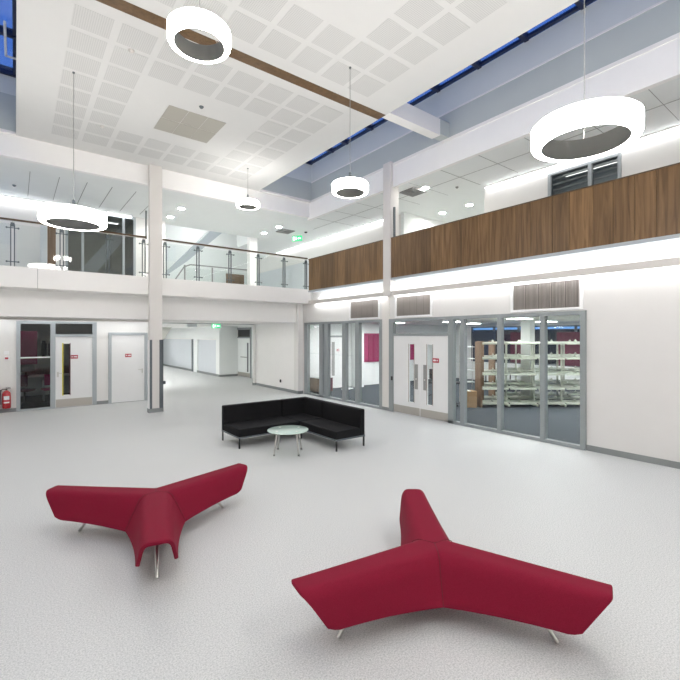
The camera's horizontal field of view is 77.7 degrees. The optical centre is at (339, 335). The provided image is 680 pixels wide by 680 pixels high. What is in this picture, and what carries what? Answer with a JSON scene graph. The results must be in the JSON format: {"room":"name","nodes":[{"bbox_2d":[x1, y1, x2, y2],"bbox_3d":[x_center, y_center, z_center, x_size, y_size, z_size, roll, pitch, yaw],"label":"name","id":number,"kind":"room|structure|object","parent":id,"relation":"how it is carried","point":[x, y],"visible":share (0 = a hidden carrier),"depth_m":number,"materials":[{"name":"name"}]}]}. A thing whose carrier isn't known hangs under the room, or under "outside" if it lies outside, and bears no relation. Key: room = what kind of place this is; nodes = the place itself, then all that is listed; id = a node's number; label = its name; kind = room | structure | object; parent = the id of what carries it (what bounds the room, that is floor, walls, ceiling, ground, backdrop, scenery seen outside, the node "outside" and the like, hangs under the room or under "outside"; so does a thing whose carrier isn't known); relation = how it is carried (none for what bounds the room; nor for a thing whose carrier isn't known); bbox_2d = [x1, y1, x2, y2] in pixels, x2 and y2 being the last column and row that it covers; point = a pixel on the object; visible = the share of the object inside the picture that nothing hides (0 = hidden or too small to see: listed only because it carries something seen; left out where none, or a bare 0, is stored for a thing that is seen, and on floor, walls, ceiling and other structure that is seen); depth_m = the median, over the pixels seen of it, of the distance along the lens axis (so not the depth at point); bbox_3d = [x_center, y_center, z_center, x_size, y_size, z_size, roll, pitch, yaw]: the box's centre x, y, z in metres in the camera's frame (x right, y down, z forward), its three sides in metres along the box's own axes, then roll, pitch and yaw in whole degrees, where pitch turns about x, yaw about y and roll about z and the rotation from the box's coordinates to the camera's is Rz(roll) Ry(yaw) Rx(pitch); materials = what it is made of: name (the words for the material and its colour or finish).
{"room":"atrium lobby","nodes":[
{"label":"atrium lobby","id":0,"kind":"room"},
{"bbox_2d":[0,73,15,131],"bbox_3d":[-9.165,-5.930,10.045,2.320,1.540,0.100,0,0,-38],"label":"wall","id":1,"kind":"structure","parent":0,"point":[7,101],"depth_m":10.61,"materials":[{"name":"grey paint"}]},
{"bbox_2d":[20,324,91,395],"bbox_3d":[-10.557,0.850,14.790,6.102,2.902,3.881,0,0,-38],"label":"wall","id":2,"kind":"structure","parent":0,"point":[42,329],"depth_m":16.45,"materials":[{"name":"black glass"}]},
{"bbox_2d":[20,331,36,364],"bbox_3d":[-10.903,0.425,14.600,0.720,1.150,0.040,0,0,-38],"label":"pinboard","id":3,"kind":"object","parent":2,"relation":"attached to","point":[28,339],"visible":0.64,"depth_m":14.65,"materials":[{"name":"paint"}]},
{"bbox_2d":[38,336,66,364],"bbox_3d":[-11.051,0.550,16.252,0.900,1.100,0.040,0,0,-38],"label":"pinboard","id":4,"kind":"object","parent":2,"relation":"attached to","point":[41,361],"visible":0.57,"depth_m":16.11,"materials":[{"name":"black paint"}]},
{"bbox_2d":[0,320,147,408],"bbox_3d":[-9.178,0.890,13.328,6.302,2.824,0.124,0,0,-38],"label":"wall","id":5,"kind":"structure","parent":0,"point":[7,327],"depth_m":14.09,"materials":[{"name":"white paint"}]},
{"bbox_2d":[0,387,10,408],"bbox_3d":[-9.903,1.854,12.540,0.216,0.612,0.218,0,0,9],"label":"fire extinguisher","id":6,"kind":"object","parent":5,"relation":"attached to","point":[6,395],"visible":1,"depth_m":12.46,"materials":[{"name":"red metal"}]},
{"bbox_2d":[16,321,54,411],"bbox_3d":[-9.421,0.930,13.084,0.960,2.742,0.133,0,0,-38],"label":"window","id":7,"kind":"structure","parent":5,"relation":"in","point":[52,324],"depth_m":13.12,"materials":[{"name":"black glass"}]},
{"bbox_2d":[55,322,96,407],"bbox_3d":[-8.572,0.929,13.719,1.160,2.742,0.162,0,0,-38],"label":"door","id":8,"kind":"structure","parent":5,"relation":"in","point":[83,347],"depth_m":13.74,"materials":[{"name":"white wood"}]},
{"bbox_2d":[108,333,147,403],"bbox_3d":[-7.348,1.100,14.661,1.230,2.402,0.161,0,0,-38],"label":"door","id":9,"kind":"structure","parent":5,"relation":"in","point":[127,352],"depth_m":14.63,"materials":[{"name":"white laminate"}]},
{"bbox_2d":[0,197,164,277],"bbox_3d":[-9.805,-3.150,14.757,7.051,2.782,0.152,0,0,-38],"label":"wall","id":10,"kind":"structure","parent":0,"point":[27,238],"depth_m":14.15,"materials":[{"name":"white paint"}]},
{"bbox_2d":[40,205,46,268],"bbox_3d":[-10.096,-3.090,14.388,0.180,2.660,0.080,0,0,-38],"label":"post","id":11,"kind":"object","parent":10,"relation":"attached to","point":[43,229],"visible":0.43,"depth_m":14.35,"materials":[{"name":"white paint"}]},
{"bbox_2d":[47,226,55,268],"bbox_3d":[-9.990,-3.150,14.627,0.240,2.780,0.130,0,0,-38],"label":"panel","id":12,"kind":"object","parent":10,"relation":"attached to","point":[51,231],"visible":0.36,"depth_m":14.57,"materials":[{"name":"brown wood"}]},
{"bbox_2d":[65,213,135,275],"bbox_3d":[-8.732,-3.130,15.501,2.265,2.744,0.085,0,0,-38],"label":"window","id":13,"kind":"structure","parent":10,"relation":"in","point":[109,215],"depth_m":15.88,"materials":[{"name":"grey metal"}]},
{"bbox_2d":[68,216,132,275],"bbox_3d":[-9.259,-3.200,16.753,3.452,2.882,2.352,0,0,-38],"label":"wall","id":14,"kind":"structure","parent":0,"point":[93,241],"depth_m":17.33,"materials":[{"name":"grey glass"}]},
{"bbox_2d":[0,316,293,327],"bbox_3d":[-12.216,-0.570,22.441,12.600,0.101,21.531,0,0,-38],"label":"ceiling","id":15,"kind":"structure","parent":0,"point":[165,323],"depth_m":16.90,"materials":[{"name":"white paint"}]},
{"bbox_2d":[0,317,147,321],"bbox_3d":[-8.868,-0.490,12.841,6.200,0.060,0.070,0,0,-38],"label":"trim","id":16,"kind":"structure","parent":15,"relation":"attached to","point":[1,318],"depth_m":13.17,"materials":[{"name":"paint"}]},
{"bbox_2d":[0,289,295,321],"bbox_3d":[-6.186,-0.875,13.421,11.160,0.710,0.120,0,0,-38],"label":"wall","id":17,"kind":"structure","parent":0,"point":[24,303],"depth_m":13.04,"materials":[{"name":"white paint"}]},
{"bbox_2d":[0,132,308,217],"bbox_3d":[-5.691,-4.870,12.876,11.280,0.660,0.150,0,0,-38],"label":"wall","id":18,"kind":"structure","parent":0,"point":[11,146],"depth_m":12.37,"materials":[{"name":"white paint"}]},
{"bbox_2d":[0,128,310,202],"bbox_3d":[-5.573,-5.135,12.821,11.400,0.070,0.120,0,0,-38],"label":"trim","id":19,"kind":"structure","parent":18,"relation":"attached to","point":[2,130],"depth_m":13.64,"materials":[{"name":"paint"}]},
{"bbox_2d":[165,224,246,284],"bbox_3d":[-8.314,-4.230,24.010,6.900,4.940,0.200,0,0,-38],"label":"wall","id":20,"kind":"structure","parent":0,"point":[210,256],"depth_m":24.29,"materials":[{"name":"white paint"}]},
{"bbox_2d":[165,326,252,377],"bbox_3d":[-9.713,0.890,27.269,19.232,2.824,5.021,0,0,36],"label":"wall","id":21,"kind":"structure","parent":0,"point":[226,338],"depth_m":23.99,"materials":[{"name":"white paint"}]},
{"bbox_2d":[162,339,215,373],"bbox_3d":[-10.804,1.265,28.971,0.041,2.071,12.700,0,0,-38],"label":"panel","id":22,"kind":"object","parent":21,"relation":"attached to","point":[176,352],"visible":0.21,"depth_m":28.06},
{"bbox_2d":[163,364,237,376],"bbox_3d":[-10.294,2.235,29.028,1.122,0.132,13.232,0,0,-38],"label":"baseboard","id":23,"kind":"structure","parent":21,"relation":"attached to","point":[198,371],"depth_m":25.28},
{"bbox_2d":[237,327,251,377],"bbox_3d":[-5.332,0.930,23.497,0.102,2.742,1.852,0,0,-38],"label":"door","id":24,"kind":"structure","parent":21,"relation":"in","point":[244,337],"depth_m":23.34,"materials":[{"name":"white wood"}]},
{"bbox_2d":[256,383,302,393],"bbox_3d":[-2.683,2.245,18.175,0.251,0.111,3.716,0,0,-38],"label":"baseboard","id":25,"kind":"structure","parent":21,"relation":"attached to","point":[257,384],"depth_m":17.69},
{"bbox_2d":[262,163,310,199],"bbox_3d":[-2.000,-5.880,15.557,2.200,1.440,0.100,0,0,-38],"label":"wall","id":26,"kind":"structure","parent":0,"point":[285,185],"depth_m":15.78,"materials":[{"name":"grey paint"}]},
{"bbox_2d":[16,0,578,190],"bbox_3d":[-0.361,-5.148,6.062,6.782,0.106,17.050,0,0,-38],"label":"ceiling","id":27,"kind":"structure","parent":0,"point":[286,92],"depth_m":8.12,"materials":[{"name":"paint"}]},
{"bbox_2d":[38,71,106,230],"bbox_3d":[-5.158,-3.624,8.182,1.130,2.952,1.130,0,0,-38],"label":"ring pendant light","id":28,"kind":"object","parent":27,"relation":"hanging from","point":[64,216],"visible":1,"depth_m":7.99,"materials":[{"name":"silver metal"}]},
{"bbox_2d":[38,204,106,230],"bbox_3d":[-5.158,-2.268,8.182,1.130,0.235,1.130,0,0,-38],"label":"diffuser","id":29,"kind":"object","parent":28,"relation":"attached to","point":[64,216],"depth_m":7.90,"materials":[{"name":"white plastic"}]},
{"bbox_2d":[153,105,226,142],"bbox_3d":[-3.654,-5.095,10.260,1.340,0.015,1.340,0,0,-38],"label":"ceiling vent","id":30,"kind":"object","parent":27,"relation":"in","point":[174,120],"visible":1,"depth_m":10.19,"materials":[{"name":"grey metal"}]},
{"bbox_2d":[167,0,230,63],"bbox_3d":[-1.603,-4.204,4.823,0.690,1.792,0.690,0,0,-38],"label":"ring pendant light","id":31,"kind":"object","parent":27,"relation":"hanging from","point":[185,18],"visible":1,"depth_m":4.69,"materials":[{"name":"silver metal"}]},
{"bbox_2d":[236,168,258,209],"bbox_3d":[-2.807,-4.504,12.867,0.690,1.192,0.690,0,0,-38],"label":"ring pendant light","id":32,"kind":"object","parent":27,"relation":"hanging from","point":[247,203],"visible":1,"depth_m":12.69,"materials":[{"name":"silver metal"}]},
{"bbox_2d":[236,198,258,209],"bbox_3d":[-2.807,-3.995,12.867,0.690,0.170,0.690,0,0,-38],"label":"diffuser","id":33,"kind":"object","parent":32,"relation":"attached to","point":[242,203],"depth_m":12.66,"materials":[{"name":"white plastic"}]},
{"bbox_2d":[332,67,367,197],"bbox_3d":[0.192,-3.904,8.033,0.690,2.392,0.690,0,0,-38],"label":"ring pendant light","id":34,"kind":"object","parent":27,"relation":"hanging from","point":[346,187],"visible":1,"depth_m":7.85,"materials":[{"name":"silver metal"}]},
{"bbox_2d":[332,177,367,197],"bbox_3d":[0.192,-2.800,8.033,0.690,0.180,0.690,0,0,-38],"label":"diffuser","id":35,"kind":"object","parent":34,"relation":"attached to","point":[346,187],"depth_m":7.84,"materials":[{"name":"white plastic"}]},
{"bbox_2d":[531,0,644,161],"bbox_3d":[2.827,-3.659,4.887,1.130,2.882,1.130,0,0,-38],"label":"ring pendant light","id":36,"kind":"object","parent":27,"relation":"hanging from","point":[628,114],"visible":1,"depth_m":4.65,"materials":[{"name":"silver metal"}]},
{"bbox_2d":[531,97,644,161],"bbox_3d":[2.827,-2.337,4.887,1.130,0.235,1.130,0,0,-38],"label":"diffuser","id":37,"kind":"object","parent":36,"relation":"attached to","point":[627,113],"depth_m":4.65,"materials":[{"name":"white plastic"}]},
{"bbox_2d":[0,366,679,679],"bbox_3d":[-3.311,2.360,18.081,21.600,0.122,39.701,0,0,-38],"label":"floor","id":38,"kind":"structure","parent":0,"point":[75,604],"depth_m":4.72,"materials":[{"name":"plastic"}]},
{"bbox_2d":[20,375,35,405],"bbox_3d":[-10.437,1.794,13.941,0.512,1.009,0.572,0,0,-7],"label":"office chair","id":39,"kind":"object","parent":38,"relation":"on","point":[23,378],"visible":0.72,"depth_m":13.73,"materials":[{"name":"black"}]},
{"bbox_2d":[46,463,247,577],"bbox_3d":[-1.961,2.053,5.101,2.334,0.513,2.045,0,0,36],"label":"bench","id":40,"kind":"object","parent":38,"relation":"on","point":[149,517],"visible":1,"depth_m":4.79,"materials":[{"name":"fabric"}]},
{"bbox_2d":[147,164,163,412],"bbox_3d":[-5.561,-1.400,12.723,0.420,7.400,0.200,0,0,-38],"label":"column","id":41,"kind":"structure","parent":38,"relation":"on","point":[154,342],"depth_m":12.65,"materials":[{"name":"paint"}]},
{"bbox_2d":[267,425,307,455],"bbox_3d":[-1.021,2.070,8.298,0.800,0.461,0.800,0,0,-38],"label":"coffee table","id":42,"kind":"object","parent":38,"relation":"on","point":[284,429],"visible":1,"depth_m":8.20,"materials":[{"name":"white glass"}]},
{"bbox_2d":[221,397,364,451],"bbox_3d":[-1.038,1.915,9.035,2.194,0.770,2.274,0,0,-38],"label":"sofa","id":43,"kind":"object","parent":38,"relation":"on","point":[336,422],"visible":0.94,"depth_m":9.33,"materials":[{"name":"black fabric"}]},
{"bbox_2d":[224,416,298,436],"bbox_3d":[-1.714,1.990,9.292,1.435,0.160,0.780,0,0,-38],"label":"seat cushion","id":44,"kind":"object","parent":43,"relation":"on","point":[254,426],"depth_m":9.07,"materials":[{"name":"black fabric"}]},
{"bbox_2d":[283,413,319,425],"bbox_3d":[-0.897,1.990,9.924,0.620,0.160,0.775,0,0,-38],"label":"seat cushion","id":45,"kind":"object","parent":43,"relation":"on","point":[298,417],"depth_m":9.96,"materials":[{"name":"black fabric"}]},
{"bbox_2d":[300,418,359,439],"bbox_3d":[-0.243,1.990,9.074,0.620,0.160,1.360,0,0,-38],"label":"seat cushion","id":46,"kind":"object","parent":43,"relation":"on","point":[329,428],"depth_m":8.80,"materials":[{"name":"black fabric"}]},
{"bbox_2d":[294,304,302,390],"bbox_3d":[-1.651,0.535,16.834,0.230,3.530,0.300,0,0,-38],"label":"column","id":47,"kind":"structure","parent":38,"relation":"on","point":[298,325],"depth_m":16.74,"materials":[{"name":"white paint"}]},
{"bbox_2d":[310,376,333,393],"bbox_3d":[-0.747,1.970,16.962,0.800,0.660,0.680,0,0,-38],"label":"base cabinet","id":48,"kind":"object","parent":38,"relation":"on","point":[314,380],"visible":0.43,"depth_m":16.79,"materials":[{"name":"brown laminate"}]},
{"bbox_2d":[352,323,363,386],"bbox_3d":[0.794,0.870,18.936,0.350,2.860,0.450,0,0,-38],"label":"column","id":49,"kind":"structure","parent":38,"relation":"on","point":[353,324],"depth_m":18.85,"materials":[{"name":"white paint"}]},
{"bbox_2d":[382,161,398,410],"bbox_3d":[1.472,-1.450,12.922,0.350,7.500,0.550,0,0,-38],"label":"column","id":50,"kind":"structure","parent":38,"relation":"on","point":[390,193],"depth_m":12.78,"materials":[{"name":"paint"}]},
{"bbox_2d":[291,489,612,642],"bbox_3d":[0.828,2.053,3.942,2.334,0.513,2.045,0,0,2],"label":"bench","id":51,"kind":"object","parent":38,"relation":"on","point":[429,570],"visible":1,"depth_m":3.22,"materials":[{"name":"fabric"}]},
{"bbox_2d":[459,346,474,401],"bbox_3d":[4.383,1.325,14.525,0.468,1.950,0.388,0,0,0],"label":"shelf","id":52,"kind":"object","parent":38,"relation":"on","point":[472,358],"visible":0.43,"depth_m":14.69,"materials":[{"name":"silver metal"}]},
{"bbox_2d":[467,390,476,407],"bbox_3d":[4.150,2.038,13.664,0.440,0.523,0.406,0,0,0],"label":"cardboard box","id":53,"kind":"object","parent":38,"relation":"on","point":[471,394],"visible":0.72,"depth_m":13.46,"materials":[{"name":"brown cardboard"}]},
{"bbox_2d":[475,340,579,407],"bbox_3d":[6.318,1.220,13.772,3.656,2.160,0.560,0,0,0],"label":"shelf","id":54,"kind":"object","parent":38,"relation":"on","point":[478,345],"visible":0.78,"depth_m":13.65,"materials":[{"name":"beige metal"}]},
{"bbox_2d":[521,320,534,395],"bbox_3d":[6.964,0.870,15.671,0.350,2.860,0.350,0,0,-38],"label":"column","id":55,"kind":"structure","parent":38,"relation":"on","point":[527,326],"depth_m":15.54,"materials":[{"name":"white paint"}]},
{"bbox_2d":[477,339,579,400],"bbox_3d":[6.727,1.220,14.831,3.656,2.160,0.560,0,0,0],"label":"shelf","id":56,"kind":"object","parent":38,"relation":"on","point":[569,397],"visible":0.53,"depth_m":14.65,"materials":[{"name":"beige metal"}]},
{"bbox_2d":[488,339,579,395],"bbox_3d":[7.505,1.220,15.871,3.656,2.160,0.560,0,0,0],"label":"shelf","id":57,"kind":"object","parent":38,"relation":"on","point":[491,347],"visible":0.49,"depth_m":15.83,"materials":[{"name":"beige metal"}]},
{"bbox_2d":[0,77,679,252],"bbox_3d":[1.227,-4.588,12.240,25.261,0.106,15.450,0,0,28],"label":"ceiling","id":58,"kind":"structure","parent":0,"point":[661,103],"depth_m":13.60,"materials":[{"name":"white paint"}]},
{"bbox_2d":[0,195,131,217],"bbox_3d":[-10.155,-4.505,14.267,5.700,0.070,0.070,0,0,-38],"label":"linear light","id":59,"kind":"object","parent":58,"relation":"attached to","point":[2,196],"visible":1,"depth_m":14.26,"materials":[{"name":"paint"}]},
{"bbox_2d":[277,219,382,253],"bbox_3d":[-0.873,-4.505,19.767,0.070,0.070,8.400,0,0,-38],"label":"linear light","id":60,"kind":"object","parent":58,"relation":"attached to","point":[380,220],"visible":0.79,"depth_m":18.93,"materials":[{"name":"paint"}]},
{"bbox_2d":[400,187,426,196],"bbox_3d":[2.308,-4.526,13.319,0.602,0.045,0.603,0,0,-38],"label":"ceiling vent","id":61,"kind":"object","parent":58,"relation":"in","point":[413,191],"visible":1,"depth_m":13.30,"materials":[{"name":"grey"}]},
{"bbox_2d":[485,124,679,188],"bbox_3d":[7.663,-4.505,8.670,0.070,0.070,10.600,0,0,-38],"label":"linear light","id":62,"kind":"object","parent":58,"relation":"attached to","point":[676,127],"visible":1,"depth_m":11.19,"materials":[{"name":"paint"}]},
{"bbox_2d":[310,323,447,387],"bbox_3d":[2.186,0.850,20.448,10.000,2.900,0.150,0,0,-38],"label":"wall","id":63,"kind":"structure","parent":0,"point":[371,369],"depth_m":19.70,"materials":[{"name":"white paint"}]},
{"bbox_2d":[331,335,341,387],"bbox_3d":[-0.194,1.150,18.490,0.842,2.302,0.054,0,0,-38],"label":"door","id":64,"kind":"structure","parent":63,"relation":"in","point":[336,340],"depth_m":18.50,"materials":[{"name":"white laminate"}]},
{"bbox_2d":[364,333,413,361],"bbox_3d":[2.426,0.565,20.513,4.140,1.330,0.040,0,0,-38],"label":"painted band","id":65,"kind":"object","parent":63,"relation":"attached to","point":[365,334],"depth_m":19.61,"materials":[{"name":"paint"}]},
{"bbox_2d":[368,335,378,361],"bbox_3d":[1.673,0.600,19.884,0.900,1.260,0.040,0,0,-38],"label":"board","id":66,"kind":"object","parent":65,"relation":"attached to","point":[373,340],"visible":0.64,"depth_m":19.78,"materials":[{"name":"paint"}]},
{"bbox_2d":[401,212,445,234],"bbox_3d":[5.211,-3.150,15.615,4.701,2.782,3.601,0,0,-38],"label":"wall","id":67,"kind":"structure","parent":0,"point":[410,222],"depth_m":15.84,"materials":[{"name":"white paint"}]},
{"bbox_2d":[256,162,679,389],"bbox_3d":[2.718,-0.311,11.175,0.215,5.222,21.400,0,0,-38],"label":"wall","id":68,"kind":"structure","parent":0,"point":[646,204],"depth_m":9.59,"materials":[{"name":"brown wood"}]},
{"bbox_2d":[253,324,255,382],"bbox_3d":[-3.977,0.835,19.587,0.100,2.710,0.100,0,0,-38],"label":"trim","id":69,"kind":"structure","parent":68,"relation":"attached to","point":[254,325],"depth_m":19.54,"materials":[{"name":"white paint"}]},
{"bbox_2d":[308,234,679,292],"bbox_3d":[4.103,-1.685,9.496,0.315,0.070,17.050,0,0,-38],"label":"trim","id":70,"kind":"structure","parent":68,"relation":"attached to","point":[674,237],"depth_m":9.19,"materials":[{"name":"white paint"}]},
{"bbox_2d":[258,129,679,273],"bbox_3d":[2.275,-3.150,15.945,0.154,2.784,29.502,0,0,-38],"label":"wall","id":71,"kind":"structure","parent":0,"point":[662,150],"depth_m":12.12,"materials":[{"name":"white paint"}]},
{"bbox_2d":[258,261,308,289],"bbox_3d":[-1.622,-2.705,20.831,0.070,1.890,13.000,0,0,-38],"label":"wall","id":72,"kind":"structure","parent":71,"relation":"attached to","point":[294,274],"depth_m":22.18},
{"bbox_2d":[548,152,620,195],"bbox_3d":[6.213,-3.630,10.785,0.164,1.464,1.742,0,0,-38],"label":"window","id":73,"kind":"structure","parent":71,"relation":"in","point":[590,164],"depth_m":10.61,"materials":[{"name":"grey metal"}]},
{"bbox_2d":[369,315,579,324],"bbox_3d":[6.652,-0.605,14.642,10.000,0.090,14.700,0,0,-38],"label":"ceiling","id":74,"kind":"structure","parent":0,"point":[571,318],"depth_m":16.90,"materials":[{"name":"white paint"}]},
{"bbox_2d":[302,265,679,461],"bbox_3d":[3.768,0.300,10.027,0.204,4.004,18.302,0,0,-38],"label":"wall","id":75,"kind":"structure","parent":0,"point":[633,316],"depth_m":7.95,"materials":[{"name":"white paint"}]},
{"bbox_2d":[304,319,381,409],"bbox_3d":[-0.006,0.900,14.925,0.135,2.805,4.453,0,0,-38],"label":"window","id":76,"kind":"structure","parent":75,"relation":"in","point":[324,327],"depth_m":14.69,"materials":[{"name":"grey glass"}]},
{"bbox_2d":[349,298,379,319],"bbox_3d":[0.786,-0.860,13.846,0.033,0.660,1.512,0,0,-38],"label":"air vent","id":77,"kind":"object","parent":75,"relation":"in","point":[360,309],"visible":1,"depth_m":13.81,"materials":[{"name":"white metal"}]},
{"bbox_2d":[395,292,432,317],"bbox_3d":[2.094,-0.860,12.146,0.033,0.660,1.422,0,0,-38],"label":"air vent","id":78,"kind":"object","parent":75,"relation":"in","point":[420,304],"visible":1,"depth_m":12.10,"materials":[{"name":"white metal"}]},
{"bbox_2d":[389,316,447,421],"bbox_3d":[2.216,0.899,12.037,0.132,2.801,2.221,0,0,-38],"label":"door","id":79,"kind":"structure","parent":75,"relation":"in","point":[399,343],"depth_m":11.94,"materials":[{"name":"white paint"}]},
{"bbox_2d":[308,257,679,303],"bbox_3d":[4.102,-1.260,9.495,0.280,0.140,17.051,0,0,-38],"label":"trim","id":80,"kind":"structure","parent":75,"relation":"attached to","point":[675,261],"depth_m":9.18,"materials":[{"name":"paint"}]},
{"bbox_2d":[313,240,679,299],"bbox_3d":[4.173,-1.510,9.550,0.060,0.380,17.050,0,0,-38],"label":"strip light","id":81,"kind":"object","parent":75,"relation":"attached to","point":[671,249],"depth_m":9.32,"materials":[{"name":"white paint"}]},
{"bbox_2d":[448,310,586,450],"bbox_3d":[3.922,0.900,9.818,0.135,2.804,3.385,0,0,-38],"label":"window","id":82,"kind":"structure","parent":75,"relation":"in","point":[543,316],"depth_m":9.87,"materials":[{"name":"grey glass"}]},
{"bbox_2d":[510,276,582,312],"bbox_3d":[4.417,-0.860,9.126,0.033,0.660,1.562,0,0,-38],"label":"air vent","id":83,"kind":"object","parent":75,"relation":"in","point":[564,293],"visible":1,"depth_m":9.07,"materials":[{"name":"white metal"}]},
{"bbox_2d":[586,445,679,468],"bbox_3d":[7.130,2.243,5.611,0.015,0.115,7.200,0,0,-38],"label":"baseboard","id":84,"kind":"structure","parent":75,"relation":"attached to","point":[673,464],"depth_m":7.79,"materials":[{"name":"grey paint"}]},
{"bbox_2d":[307,0,679,220],"bbox_3d":[4.048,-5.500,9.580,0.140,2.080,17.250,0,0,-38],"label":"wall","id":85,"kind":"structure","parent":0,"point":[662,21],"depth_m":9.43,"materials":[{"name":"grey paint"}]},
{"bbox_2d":[434,119,449,140],"bbox_3d":[2.633,-5.350,11.027,0.380,0.380,0.270,0,0,-38],"label":"beam","id":86,"kind":"structure","parent":85,"relation":"attached to","point":[444,126],"depth_m":10.96,"materials":[{"name":"grey paint"}]},
{"bbox_2d":[306,0,595,164],"bbox_3d":[3.175,-6.620,8.814,2.225,0.204,17.102,0,0,-38],"label":"window","id":87,"kind":"structure","parent":85,"relation":"in","point":[526,36],"depth_m":10.20,"materials":[{"name":"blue glass"}]},
{"bbox_2d":[311,0,667,182],"bbox_3d":[4.079,-5.850,9.446,0.015,0.040,17.000,0,0,-38],"label":"trim","id":88,"kind":"structure","parent":85,"relation":"attached to","point":[662,1],"depth_m":9.29,"materials":[{"name":"paint"}]},
{"bbox_2d":[310,32,679,202],"bbox_3d":[4.086,-5.120,9.515,0.160,0.080,17.100,0,0,-38],"label":"trim","id":89,"kind":"structure","parent":85,"relation":"attached to","point":[675,36],"depth_m":9.07,"materials":[{"name":"paint"}]},
{"bbox_2d":[456,322,579,381],"bbox_3d":[10.536,0.850,17.630,0.202,2.900,14.502,0,0,-38],"label":"wall","id":90,"kind":"structure","parent":0,"point":[469,362],"depth_m":21.64,"materials":[{"name":"white paint"}]},
{"bbox_2d":[472,331,494,361],"bbox_3d":[7.333,0.575,21.601,0.035,1.550,1.300,0,0,-38],"label":"pinboard","id":91,"kind":"object","parent":90,"relation":"attached to","point":[476,336],"visible":0.43,"depth_m":21.53,"materials":[{"name":"blue"}]},
{"bbox_2d":[471,325,579,366],"bbox_3d":[10.906,0.450,17.082,0.105,1.805,13.084,0,0,-38],"label":"window","id":92,"kind":"structure","parent":90,"relation":"in","point":[575,326],"depth_m":20.10,"materials":[{"name":"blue glass"}]},
{"bbox_2d":[510,332,520,362],"bbox_3d":[8.571,0.575,19.967,0.035,1.450,1.100,0,0,-38],"label":"window blind","id":93,"kind":"object","parent":92,"relation":"attached to","point":[514,336],"visible":0.36,"depth_m":20.22,"materials":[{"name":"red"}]},
{"bbox_2d":[557,332,579,365],"bbox_3d":[9.912,0.575,18.223,0.035,1.450,1.100,0,0,-38],"label":"window blind","id":94,"kind":"object","parent":92,"relation":"attached to","point":[561,336],"visible":0.43,"depth_m":18.18,"materials":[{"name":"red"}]},
{"bbox_2d":[473,329,579,363],"bbox_3d":[15.639,1.175,29.693,1.000,3.250,52.000,0,0,-38],"label":"hedge","id":95,"kind":"object","parent":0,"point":[552,333],"visible":0.11,"depth_m":30.54,"materials":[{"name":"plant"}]},
{"bbox_2d":[552,158,616,194],"bbox_3d":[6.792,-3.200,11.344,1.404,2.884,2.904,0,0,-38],"label":"window blind","id":96,"kind":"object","parent":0,"point":[611,171],"depth_m":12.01,"materials":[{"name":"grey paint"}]},
{"bbox_3d":[-0.241,-1.701,14.008,21.300,0.102,29.502,0,0,-38],"label":"floor","id":97,"kind":"structure","parent":0,"visible":0},
{"bbox_2d":[80,227,125,272],"bbox_3d":[-9.231,-3.150,16.429,1.600,2.300,0.100,0,0,-38],"label":"flight","id":98,"kind":"object","parent":97,"relation":"on","point":[96,262],"visible":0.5,"depth_m":16.38,"materials":[{"name":"glass"}]},
{"bbox_2d":[0,265,310,303],"bbox_3d":[-5.880,-1.495,13.138,11.300,0.530,0.904,0,0,-38],"label":"fascia","id":99,"kind":"object","parent":97,"relation":"attached to","point":[11,277],"visible":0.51,"depth_m":12.41,"materials":[{"name":"paint"}]},
{"bbox_2d":[0,217,147,276],"bbox_3d":[-7.942,-2.307,11.081,5.482,1.336,0.080,0,0,-38],"label":"glass balustrade","id":100,"kind":"object","parent":99,"relation":"on","point":[12,225],"visible":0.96,"depth_m":11.43,"materials":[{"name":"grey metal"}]},
{"bbox_2d":[162,239,308,288],"bbox_3d":[-3.349,-2.307,14.613,5.454,1.336,0.080,0,0,-38],"label":"glass balustrade","id":101,"kind":"object","parent":99,"relation":"on","point":[305,286],"visible":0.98,"depth_m":14.35,"materials":[{"name":"grey metal"}]},
{"bbox_2d":[175,264,246,281],"bbox_3d":[-5.839,-2.484,19.479,3.704,1.448,0.056,0,0,-38],"label":"balustrade","id":102,"kind":"object","parent":97,"relation":"on","point":[185,266],"visible":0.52,"depth_m":19.09,"materials":[{"name":"grey metal"}]},
{"bbox_2d":[226,273,243,283],"bbox_3d":[-5.143,-2.380,20.709,0.900,1.240,0.100,0,0,-38],"label":"counter panel","id":103,"kind":"object","parent":97,"relation":"on","point":[238,279],"visible":0.36,"depth_m":20.70,"materials":[{"name":"brown wood"}]},
{"bbox_2d":[247,237,256,284],"bbox_3d":[-4.114,-3.430,19.797,0.380,3.340,0.300,0,0,-38],"label":"column","id":104,"kind":"structure","parent":97,"relation":"on","point":[251,242],"depth_m":19.67,"materials":[{"name":"white paint"}]},
{"bbox_3d":[-9.022,-4.230,19.396,0.150,4.940,6.250,0,0,-38],"label":"wall","id":105,"kind":"structure","parent":0,"visible":0},
{"bbox_2d":[165,231,220,275],"bbox_3d":[-7.573,-3.900,21.047,4.140,3.600,0.600,0,0,-38],"label":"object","id":106,"kind":"structure","parent":105,"relation":"attached to","point":[209,236],"depth_m":20.98,"materials":[{"name":"grey paint"}]},
{"bbox_3d":[2.271,-5.900,8.118,0.100,1.400,17.100,0,0,-38],"label":"wall","id":107,"kind":"structure","parent":0,"visible":0},
{"bbox_2d":[382,103,439,138],"bbox_3d":[1.761,-5.330,10.356,1.820,0.420,0.270,0,0,-38],"label":"beam","id":108,"kind":"structure","parent":107,"relation":"attached to","point":[408,116],"depth_m":10.30,"materials":[{"name":"paint"}]},
{"bbox_3d":[-4.942,-5.900,2.570,0.100,1.600,17.100,0,0,-38],"label":"wall","id":109,"kind":"structure","parent":0,"visible":0},
{"bbox_2d":[0,0,15,77],"bbox_3d":[-3.971,-6.619,3.317,2.354,0.202,17.105,0,0,-38],"label":"window","id":110,"kind":"structure","parent":109,"relation":"in","point":[11,33],"depth_m":9.24,"materials":[{"name":"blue glass"}]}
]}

